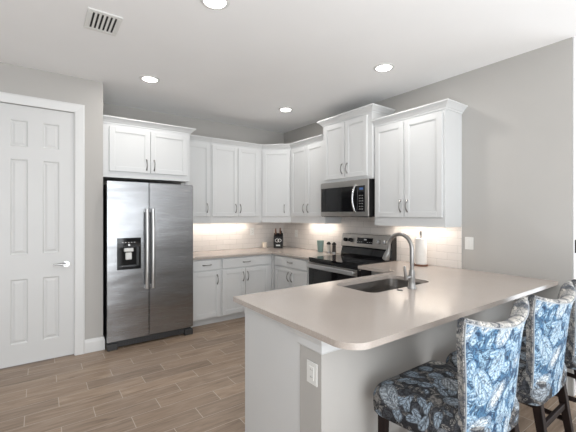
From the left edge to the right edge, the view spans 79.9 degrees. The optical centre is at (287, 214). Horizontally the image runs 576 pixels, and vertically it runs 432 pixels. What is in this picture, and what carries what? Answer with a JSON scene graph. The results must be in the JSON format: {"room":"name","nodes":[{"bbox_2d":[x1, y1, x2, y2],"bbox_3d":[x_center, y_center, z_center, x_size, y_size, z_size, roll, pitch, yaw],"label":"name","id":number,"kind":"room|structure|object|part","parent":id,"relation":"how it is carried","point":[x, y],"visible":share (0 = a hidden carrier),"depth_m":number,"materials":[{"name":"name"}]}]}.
{"room":"kitchen","nodes":[
{"label":"kitchen","id":0,"kind":"room"},
{"bbox_2d":[0,62,102,339],"bbox_3d":[-3.924,0.018,2.907,4.075,2.896,0.903,0,0,-36],"label":"wall","id":1,"kind":"structure","parent":0,"point":[14,79],"depth_m":3.66,"materials":[{"name":"paint"}]},
{"bbox_2d":[0,102,73,368],"bbox_3d":[-2.486,0.199,3.385,0.649,2.510,0.099,0,0,-36],"label":"door","id":2,"kind":"structure","parent":1,"relation":"in","point":[37,144],"depth_m":3.40,"materials":[{"name":"paint"}]},
{"bbox_3d":[-2.303,0.509,3.495,0.144,0.060,0.064,0,0,-36],"label":"handle","id":3,"kind":"part","parent":2,"relation":"part of","materials":[{"name":"silver metal"}]},
{"bbox_2d":[0,92,84,354],"bbox_3d":[-2.496,0.158,3.399,0.837,2.615,0.071,0,0,-36],"label":"trim","id":4,"kind":"structure","parent":1,"relation":"attached to","point":[78,109],"depth_m":3.58,"materials":[{"name":"paint"}]},
{"bbox_2d":[85,336,104,353],"bbox_3d":[-2.092,1.395,3.717,0.188,0.141,0.106,0,0,-36],"label":"baseboard","id":5,"kind":"structure","parent":1,"relation":"attached to","point":[94,344],"depth_m":3.67,"materials":[{"name":"paint"}]},
{"bbox_2d":[103,103,283,251],"bbox_3d":[-1.245,0.018,5.304,3.075,2.896,0.150,0,0,-36],"label":"wall","id":6,"kind":"structure","parent":0,"point":[206,128],"depth_m":5.20,"materials":[{"name":"paint"}]},
{"bbox_2d":[103,115,195,183],"bbox_3d":[-1.807,-0.755,4.361,1.054,0.672,0.721,0,0,-36],"label":"upper cabinet","id":7,"kind":"object","parent":6,"relation":"attached to","point":[134,150],"visible":0.98,"depth_m":4.07,"materials":[{"name":"paint"}]},
{"bbox_3d":[-1.820,-0.739,3.970,0.435,0.500,0.020,0,0,-36],"label":"door","id":8,"kind":"part","parent":7,"relation":"part of","materials":[{"name":"paint"}]},
{"bbox_3d":[-1.713,-1.055,4.231,1.054,0.072,0.402,0,0,-36],"label":"crown moulding","id":9,"kind":"part","parent":7,"relation":"part of","materials":[{"name":"paint"}]},
{"bbox_3d":[-1.459,-0.739,4.231,0.443,0.500,0.020,0,0,-36],"label":"door","id":10,"kind":"part","parent":7,"relation":"part of","materials":[{"name":"paint"}]},
{"bbox_2d":[180,135,211,223],"bbox_3d":[-1.355,-0.482,4.902,0.426,1.217,0.371,0,0,-36],"label":"upper cabinet","id":11,"kind":"object","parent":6,"relation":"attached to","point":[200,146],"visible":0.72,"depth_m":4.83,"materials":[{"name":"paint"}]},
{"bbox_3d":[-1.262,-0.483,4.805,0.364,1.027,0.020,0,0,-36],"label":"door","id":12,"kind":"part","parent":11,"relation":"part of","materials":[{"name":"paint"}]},
{"bbox_3d":[-1.238,-1.055,4.796,0.361,0.072,0.062,0,0,-36],"label":"crown moulding","id":13,"kind":"part","parent":11,"relation":"part of","materials":[{"name":"paint"}]},
{"bbox_2d":[211,138,261,222],"bbox_3d":[-0.835,-0.482,5.277,0.852,1.217,0.371,0,0,-36],"label":"upper cabinet","id":14,"kind":"object","parent":6,"relation":"attached to","point":[236,166],"visible":0.98,"depth_m":5.14,"materials":[{"name":"paint"}]},
{"bbox_3d":[-0.923,-0.483,5.049,0.406,1.027,0.020,0,0,-36],"label":"door","id":15,"kind":"part","parent":14,"relation":"part of","materials":[{"name":"paint"}]},
{"bbox_3d":[-0.745,-1.055,5.152,0.852,0.072,0.062,0,0,-36],"label":"crown moulding","id":16,"kind":"part","parent":14,"relation":"part of","materials":[{"name":"paint"}]},
{"bbox_3d":[-0.607,-0.483,5.277,0.358,1.027,0.020,0,0,-36],"label":"door","id":17,"kind":"part","parent":14,"relation":"part of","materials":[{"name":"paint"}]},
{"bbox_2d":[193,222,283,251],"bbox_3d":[-0.853,0.324,5.486,1.924,0.456,0.012,0,0,-36],"label":"tile backsplash","id":18,"kind":"structure","parent":6,"relation":"attached to","point":[206,236],"depth_m":5.46,"materials":[{"name":"white tile"}]},
{"bbox_2d":[262,144,290,222],"bbox_3d":[-0.166,-0.482,5.575,0.706,1.217,0.670,0,0,-36],"label":"upper cabinet","id":19,"kind":"object","parent":6,"relation":"attached to","point":[276,158],"visible":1,"depth_m":5.38,"materials":[{"name":"paint"}]},
{"bbox_3d":[-0.201,-1.055,5.359,0.499,0.072,0.062,0,0,9],"label":"crown moulding","id":20,"kind":"part","parent":19,"relation":"part of","materials":[{"name":"paint"}]},
{"bbox_2d":[0,0,575,132],"bbox_3d":[0.728,-1.490,1.179,9.600,0.120,9.150,0,0,-36],"label":"ceiling","id":21,"kind":"structure","parent":0,"point":[245,61],"depth_m":2.96,"materials":[{"name":"paint"}]},
{"bbox_2d":[84,7,122,36],"bbox_3d":[-1.376,-1.424,2.558,0.224,0.012,0.310,0,0,-36],"label":"ceiling vent","id":22,"kind":"object","parent":21,"relation":"in","point":[95,20],"visible":1,"depth_m":2.54,"materials":[{"name":"white plastic"}]},
{"bbox_2d":[139,75,159,82],"bbox_3d":[-1.459,-1.426,3.630,0.200,0.008,0.200,0,0,-36],"label":"recessed light","id":23,"kind":"object","parent":21,"relation":"in","point":[147,78],"visible":1,"depth_m":3.62,"materials":[{"name":"white plastic"}]},
{"bbox_2d":[200,0,229,9],"bbox_3d":[-0.490,-1.426,2.304,0.200,0.008,0.200,0,0,-36],"label":"recessed light","id":24,"kind":"object","parent":21,"relation":"in","point":[211,4],"visible":1,"depth_m":2.33,"materials":[{"name":"white plastic"}]},
{"bbox_2d":[278,107,292,111],"bbox_3d":[-0.033,-1.426,4.684,0.200,0.008,0.200,0,0,-36],"label":"recessed light","id":25,"kind":"object","parent":21,"relation":"in","point":[283,109],"visible":1,"depth_m":4.67,"materials":[{"name":"white plastic"}]},
{"bbox_2d":[373,63,394,71],"bbox_3d":[0.933,-1.426,3.348,0.200,0.008,0.200,0,0,-36],"label":"recessed light","id":26,"kind":"object","parent":21,"relation":"in","point":[384,67],"visible":1,"depth_m":3.33,"materials":[{"name":"white plastic"}]},
{"bbox_2d":[0,317,575,431],"bbox_3d":[0.728,1.526,1.179,9.600,0.120,9.150,0,0,-36],"label":"floor","id":27,"kind":"structure","parent":0,"point":[195,382],"depth_m":2.88,"materials":[{"name":"brown tile"}]},
{"bbox_2d":[103,181,192,350],"bbox_3d":[-1.760,0.552,4.238,0.943,1.823,0.917,0,0,-36],"label":"refrigerator","id":28,"kind":"object","parent":27,"relation":"on","point":[148,227],"visible":1,"depth_m":3.89,"materials":[{"name":"grey metal"}]},
{"bbox_3d":[-1.776,0.506,3.814,0.420,1.730,0.075,0,0,-36],"label":"door","id":29,"kind":"part","parent":28,"relation":"part of","materials":[{"name":"silver metal"}]},
{"bbox_3d":[-1.581,0.384,3.854,0.038,0.897,0.086,0,0,-36],"label":"handle","id":30,"kind":"part","parent":28,"relation":"part of","materials":[{"name":"silver metal"}]},
{"bbox_3d":[-1.529,0.384,3.892,0.038,0.897,0.086,0,0,-36],"label":"handle","id":31,"kind":"part","parent":28,"relation":"part of","materials":[{"name":"silver metal"}]},
{"bbox_3d":[-1.391,0.506,4.092,0.515,1.730,0.075,0,0,-36],"label":"door","id":32,"kind":"part","parent":28,"relation":"part of","materials":[{"name":"silver metal"}]},
{"bbox_2d":[192,258,220,326],"bbox_3d":[-1.256,1.024,4.763,0.423,0.882,0.712,0,0,-36],"label":"base cabinet","id":33,"kind":"object","parent":27,"relation":"on","point":[206,272],"visible":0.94,"depth_m":4.52,"materials":[{"name":"paint"}]},
{"bbox_3d":[-1.067,0.664,4.514,0.380,0.133,0.020,0,0,-36],"label":"drawer","id":34,"kind":"part","parent":33,"relation":"part of","materials":[{"name":"paint"}]},
{"bbox_3d":[-1.067,1.056,4.514,0.380,0.610,0.020,0,0,-36],"label":"door","id":35,"kind":"part","parent":33,"relation":"part of","materials":[{"name":"paint"}]},
{"bbox_2d":[193,246,340,259],"bbox_3d":[-0.410,0.567,4.862,1.912,0.030,1.518,0,0,-36],"label":"countertop","id":36,"kind":"structure","parent":33,"relation":"on","point":[294,252],"depth_m":4.99,"materials":[{"name":"stone"}]},
{"bbox_2d":[262,242,266,247],"bbox_3d":[-0.386,0.508,5.707,0.080,0.086,0.080,0,0,-36],"label":"candle jar","id":37,"kind":"object","parent":36,"relation":"on","point":[264,244],"visible":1,"depth_m":5.68,"materials":[{"name":"beige wax"}]},
{"bbox_2d":[274,233,282,247],"bbox_3d":[-0.158,0.430,5.696,0.148,0.242,0.212,0,0,2],"label":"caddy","id":38,"kind":"object","parent":36,"relation":"on","point":[278,240],"visible":0.99,"depth_m":5.63,"materials":[{"name":"black plastic"}]},
{"bbox_2d":[317,240,323,251],"bbox_3d":[0.477,0.467,5.066,0.104,0.168,0.104,0,0,-36],"label":"tumbler","id":39,"kind":"object","parent":36,"relation":"on","point":[320,243],"visible":0.99,"depth_m":5.03,"materials":[{"name":"teal plastic"}]},
{"bbox_2d":[326,242,330,252],"bbox_3d":[0.585,0.470,4.934,0.066,0.162,0.066,0,0,-36],"label":"salt grinder","id":40,"kind":"object","parent":36,"relation":"on","point":[327,243],"visible":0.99,"depth_m":4.91,"materials":[{"name":"grey"}]},
{"bbox_2d":[332,242,335,253],"bbox_3d":[0.649,0.470,4.845,0.066,0.162,0.066,0,0,-36],"label":"pepper grinder","id":41,"kind":"object","parent":36,"relation":"on","point":[333,243],"visible":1,"depth_m":4.82,"materials":[{"name":"grey"}]},
{"bbox_2d":[219,254,271,321],"bbox_3d":[-0.753,1.024,5.126,0.815,0.882,0.712,0,0,-36],"label":"base cabinet","id":42,"kind":"object","parent":27,"relation":"on","point":[242,275],"visible":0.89,"depth_m":4.81,"materials":[{"name":"paint"}]},
{"bbox_3d":[-0.748,1.056,4.744,0.348,0.610,0.020,0,0,-36],"label":"door","id":43,"kind":"part","parent":42,"relation":"part of","materials":[{"name":"paint"}]},
{"bbox_3d":[-0.588,0.664,4.859,0.743,0.133,0.020,0,0,-36],"label":"drawer","id":44,"kind":"part","parent":42,"relation":"part of","materials":[{"name":"paint"}]},
{"bbox_3d":[-0.444,1.056,4.963,0.388,0.610,0.020,0,0,-36],"label":"door","id":45,"kind":"part","parent":42,"relation":"part of","materials":[{"name":"paint"}]},
{"bbox_2d":[245,307,299,431],"bbox_3d":[0.571,1.024,2.559,1.720,0.882,0.646,0,0,-36],"label":"base cabinet","id":46,"kind":"object","parent":27,"relation":"on","point":[272,350],"visible":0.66,"depth_m":2.02,"materials":[{"name":"paint"}]},
{"bbox_2d":[233,261,557,349],"bbox_3d":[0.795,0.567,2.769,2.429,0.030,1.563,0,0,-36],"label":"countertop","id":47,"kind":"structure","parent":46,"relation":"on","point":[336,315],"depth_m":2.18,"materials":[{"name":"stone"}]},
{"bbox_2d":[343,279,422,292],"bbox_3d":[0.772,0.677,2.776,0.790,0.188,0.450,0,0,-36],"label":"sink","id":48,"kind":"object","parent":47,"relation":"in","point":[377,286],"visible":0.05,"depth_m":3.04,"materials":[{"name":"silver metal"}]},
{"bbox_2d":[382,232,415,288],"bbox_3d":[0.828,0.344,2.640,0.128,0.414,0.298,0,0,-36],"label":"kitchen faucet","id":49,"kind":"object","parent":47,"relation":"on","point":[411,277],"visible":1,"depth_m":2.56,"materials":[{"name":"silver metal"}]},
{"bbox_3d":[0.861,0.280,2.651,0.031,0.284,0.242,0,0,-36],"label":"spout","id":50,"kind":"part","parent":49,"relation":"part of","materials":[{"name":"silver metal"}]},
{"bbox_3d":[0.879,0.428,2.532,0.084,0.103,0.026,0,0,-36],"label":"lever","id":51,"kind":"part","parent":49,"relation":"part of","materials":[{"name":"silver metal"}]},
{"bbox_2d":[414,231,427,265],"bbox_3d":[1.437,0.365,3.718,0.150,0.372,0.150,0,0,-36],"label":"paper towel roll","id":52,"kind":"object","parent":47,"relation":"on","point":[420,243],"visible":1,"depth_m":3.67,"materials":[{"name":"white paper"}]},
{"bbox_2d":[272,254,273,289],"bbox_3d":[-0.148,1.024,5.570,0.681,0.882,0.696,0,0,-36],"label":"base cabinet","id":53,"kind":"object","parent":27,"relation":"on","point":[272,254],"visible":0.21,"depth_m":5.10,"materials":[{"name":"paint"}]},
{"bbox_2d":[274,254,309,289],"bbox_3d":[0.285,1.024,4.943,0.712,0.882,0.825,0,0,-36],"label":"base cabinet","id":54,"kind":"object","parent":27,"relation":"on","point":[289,272],"visible":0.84,"depth_m":4.76,"materials":[{"name":"paint"}]},
{"bbox_3d":[-0.076,1.056,4.910,0.020,0.610,0.375,0,0,-36],"label":"door","id":55,"kind":"part","parent":54,"relation":"part of","materials":[{"name":"paint"}]},
{"bbox_3d":[0.033,0.664,4.758,0.020,0.133,0.750,0,0,-36],"label":"drawer","id":56,"kind":"part","parent":54,"relation":"part of","materials":[{"name":"paint"}]},
{"bbox_3d":[0.145,1.056,4.603,0.020,0.610,0.368,0,0,-36],"label":"door","id":57,"kind":"part","parent":54,"relation":"part of","materials":[{"name":"paint"}]},
{"bbox_2d":[306,233,396,284],"bbox_3d":[0.758,0.831,4.233,0.738,1.150,0.834,0,0,-36],"label":"range","id":58,"kind":"object","parent":27,"relation":"on","point":[357,250],"visible":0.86,"depth_m":4.20,"materials":[{"name":"grey metal"}]},
{"bbox_3d":[0.503,0.639,4.049,0.003,0.074,0.830,0,0,-36],"label":"door trim","id":59,"kind":"part","parent":58,"relation":"part of","materials":[{"name":"silver metal"}]},
{"bbox_3d":[0.530,0.931,4.068,0.062,0.659,0.830,0,0,-36],"label":"oven door","id":60,"kind":"part","parent":58,"relation":"part of","materials":[{"name":"black glass"}]},
{"bbox_2d":[309,254,395,266],"bbox_3d":[0.781,0.557,4.250,0.674,0.025,0.834,0,0,-36],"label":"cooktop","id":61,"kind":"object","parent":58,"relation":"in","point":[341,260],"depth_m":4.16,"materials":[{"name":"black glass"}]},
{"bbox_3d":[0.978,0.340,4.402,0.008,0.167,0.808,14,-8,-35],"label":"control panel","id":62,"kind":"part","parent":58,"relation":"part of","materials":[{"name":"silver metal"}]},
{"bbox_2d":[373,296,528,431],"bbox_3d":[0.806,0.933,1.677,0.608,1.064,0.564,0,0,-36],"label":"bar stool","id":63,"kind":"object","parent":27,"relation":"on","point":[477,395],"visible":1,"depth_m":1.48,"materials":[{"name":"blue fabric"}]},
{"bbox_3d":[0.480,1.227,1.727,0.042,0.476,0.042,0,0,-36],"label":"leg","id":64,"kind":"part","parent":63,"relation":"part of","materials":[{"name":"brown wood"}]},
{"bbox_3d":[0.787,0.914,1.704,0.580,0.154,0.498,0,0,-36],"label":"seat","id":65,"kind":"part","parent":63,"relation":"part of","materials":[{"name":"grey fabric"}]},
{"bbox_3d":[0.925,0.683,1.513,0.608,0.565,0.151,0,0,-36],"label":"backrest","id":66,"kind":"part","parent":63,"relation":"part of","materials":[{"name":"blue fabric"}]},
{"bbox_3d":[0.938,0.703,1.495,0.589,0.560,0.108,0,0,-36],"label":"panel","id":67,"kind":"part","parent":63,"relation":"part of","materials":[{"name":"blue fabric"}]},
{"bbox_3d":[1.084,1.227,1.611,0.046,0.476,0.105,0,0,-36],"label":"leg","id":68,"kind":"part","parent":63,"relation":"part of","materials":[{"name":"brown wood"}]},
{"bbox_2d":[446,281,575,431],"bbox_3d":[1.344,0.933,2.059,0.608,1.064,0.564,0,0,-37],"label":"bar stool","id":69,"kind":"object","parent":27,"relation":"on","point":[542,370],"visible":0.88,"depth_m":1.79,"materials":[{"name":"blue fabric"}]},
{"bbox_3d":[1.324,0.914,2.086,0.580,0.154,0.498,0,0,-37],"label":"seat","id":70,"kind":"part","parent":69,"relation":"part of","materials":[{"name":"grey fabric"}]},
{"bbox_3d":[1.324,1.227,1.774,0.046,0.476,0.105,0,0,-37],"label":"leg","id":71,"kind":"part","parent":69,"relation":"part of","materials":[{"name":"brown wood"}]},
{"bbox_3d":[1.466,0.683,1.897,0.608,0.565,0.151,0,0,-37],"label":"backrest","id":72,"kind":"part","parent":69,"relation":"part of","materials":[{"name":"blue fabric"}]},
{"bbox_3d":[1.479,0.703,1.879,0.589,0.560,0.108,0,0,-37],"label":"panel","id":73,"kind":"part","parent":69,"relation":"part of","materials":[{"name":"blue fabric"}]},
{"bbox_3d":[1.623,1.227,1.998,0.046,0.476,0.105,0,0,-37],"label":"leg","id":74,"kind":"part","parent":69,"relation":"part of","materials":[{"name":"brown wood"}]},
{"bbox_2d":[521,279,575,402],"bbox_3d":[1.916,0.933,2.465,0.608,1.064,0.564,0,0,-34],"label":"bar stool","id":75,"kind":"object","parent":27,"relation":"on","point":[570,352],"visible":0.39,"depth_m":2.19,"materials":[{"name":"blue fabric"}]},
{"bbox_3d":[1.897,0.914,2.493,0.580,0.154,0.498,0,0,-34],"label":"seat","id":76,"kind":"part","parent":75,"relation":"part of","materials":[{"name":"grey fabric"}]},
{"bbox_3d":[2.029,0.683,2.297,0.608,0.565,0.151,0,0,-34],"label":"backrest","id":77,"kind":"part","parent":75,"relation":"part of","materials":[{"name":"blue fabric"}]},
{"bbox_2d":[300,298,519,431],"bbox_3d":[1.078,1.024,2.416,2.384,0.882,0.172,0,0,-36],"label":"wall","id":78,"kind":"structure","parent":0,"point":[342,400],"depth_m":1.81,"materials":[{"name":"paint"}]},
{"bbox_2d":[307,359,317,386],"bbox_3d":[0.118,0.784,1.700,0.009,0.112,0.082,0,0,-36],"label":"wall outlet","id":79,"kind":"object","parent":78,"relation":"attached to","point":[312,368],"visible":1,"depth_m":1.69,"materials":[{"name":"white plastic"}]},
{"bbox_2d":[309,365,313,380],"bbox_3d":[0.116,0.784,1.699,0.004,0.068,0.034,0,0,-36],"label":"socket","id":80,"kind":"object","parent":79,"relation":"attached to","point":[311,367],"depth_m":1.70,"materials":[{"name":"white plastic"}]},
{"bbox_2d":[292,328,339,354],"bbox_3d":[1.066,0.627,2.407,2.410,0.088,0.230,0,0,-36],"label":"trim","id":81,"kind":"structure","parent":78,"relation":"attached to","point":[320,347],"depth_m":1.68,"materials":[{"name":"paint"}]},
{"bbox_2d":[284,37,571,395],"bbox_3d":[1.168,0.018,4.458,0.150,2.896,4.045,0,0,-36],"label":"wall","id":82,"kind":"structure","parent":0,"point":[517,118],"depth_m":3.10,"materials":[{"name":"paint"}]},
{"bbox_2d":[289,134,340,223],"bbox_3d":[0.380,-0.482,5.104,0.371,1.217,0.785,0,0,-36],"label":"upper cabinet","id":83,"kind":"object","parent":82,"relation":"attached to","point":[306,154],"visible":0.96,"depth_m":4.99,"materials":[{"name":"paint"}]},
{"bbox_3d":[0.158,-0.483,5.183,0.020,1.027,0.373,0,0,-36],"label":"door","id":84,"kind":"part","parent":83,"relation":"part of","materials":[{"name":"paint"}]},
{"bbox_3d":[0.255,-1.055,5.013,0.062,0.072,0.785,0,0,-36],"label":"crown moulding","id":85,"kind":"part","parent":83,"relation":"part of","materials":[{"name":"paint"}]},
{"bbox_3d":[0.384,-0.483,4.871,0.020,1.027,0.383,0,0,-36],"label":"door","id":86,"kind":"part","parent":83,"relation":"part of","materials":[{"name":"paint"}]},
{"bbox_2d":[317,103,394,182],"bbox_3d":[0.845,-0.843,4.425,0.411,0.848,0.974,0,0,-36],"label":"upper cabinet","id":87,"kind":"object","parent":82,"relation":"attached to","point":[349,136],"visible":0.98,"depth_m":4.25,"materials":[{"name":"paint"}]},
{"bbox_3d":[0.605,-0.814,4.495,0.020,0.710,0.385,0,0,-36],"label":"door","id":88,"kind":"part","parent":87,"relation":"part of","materials":[{"name":"paint"}]},
{"bbox_2d":[321,178,374,216],"bbox_3d":[0.819,-0.192,4.406,0.450,0.450,0.830,0,0,-36],"label":"microwave oven","id":89,"kind":"object","parent":87,"relation":"attached to","point":[353,198],"visible":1,"depth_m":4.22,"materials":[{"name":"silver metal"}]},
{"bbox_3d":[0.787,-0.189,4.119,0.066,0.340,0.027,0,0,-19],"label":"handle","id":90,"kind":"part","parent":89,"relation":"part of","materials":[{"name":"silver metal"}]},
{"bbox_3d":[0.848,-0.188,4.078,0.004,0.309,0.163,0,0,-36],"label":"control panel","id":91,"kind":"part","parent":89,"relation":"part of","materials":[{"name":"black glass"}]},
{"bbox_3d":[0.845,-1.228,4.425,0.411,0.078,0.974,0,0,-36],"label":"crown moulding","id":92,"kind":"part","parent":87,"relation":"part of","materials":[{"name":"paint"}]},
{"bbox_3d":[0.827,-0.814,4.187,0.020,0.710,0.355,0,0,-36],"label":"door","id":93,"kind":"part","parent":87,"relation":"part of","materials":[{"name":"paint"}]},
{"bbox_2d":[284,217,461,268],"bbox_3d":[0.845,0.284,4.767,0.012,0.536,3.140,0,0,-36],"label":"tile backsplash","id":94,"kind":"structure","parent":82,"relation":"attached to","point":[444,245],"depth_m":4.27,"materials":[{"name":"white tile"}]},
{"bbox_2d":[371,98,467,227],"bbox_3d":[1.383,-0.482,3.713,0.371,1.217,0.924,0,0,-36],"label":"upper cabinet","id":95,"kind":"object","parent":82,"relation":"attached to","point":[418,150],"visible":1,"depth_m":3.51,"materials":[{"name":"paint"}]},
{"bbox_3d":[1.129,-0.483,3.837,0.020,1.027,0.385,0,0,-36],"label":"door","id":96,"kind":"part","parent":95,"relation":"part of","materials":[{"name":"paint"}]},
{"bbox_3d":[1.383,-1.055,3.713,0.371,0.072,0.924,0,0,-36],"label":"crown moulding","id":97,"kind":"part","parent":95,"relation":"part of","materials":[{"name":"paint"}]},
{"bbox_3d":[1.371,-0.483,3.502,0.020,1.027,0.423,0,0,-36],"label":"door","id":98,"kind":"part","parent":95,"relation":"part of","materials":[{"name":"paint"}]},
{"bbox_2d":[465,237,473,249],"bbox_3d":[1.808,0.288,3.434,0.008,0.125,0.085,0,0,-36],"label":"light switch","id":99,"kind":"object","parent":82,"relation":"attached to","point":[469,241],"visible":1,"depth_m":3.43,"materials":[{"name":"white plastic"}]},
{"bbox_2d":[572,37,575,395],"bbox_3d":[2.357,0.018,2.813,0.146,2.896,0.014,0,0,-36],"label":"trim","id":100,"kind":"structure","parent":82,"relation":"attached to","point":[573,38],"depth_m":2.77,"materials":[{"name":"paint"}]}
]}

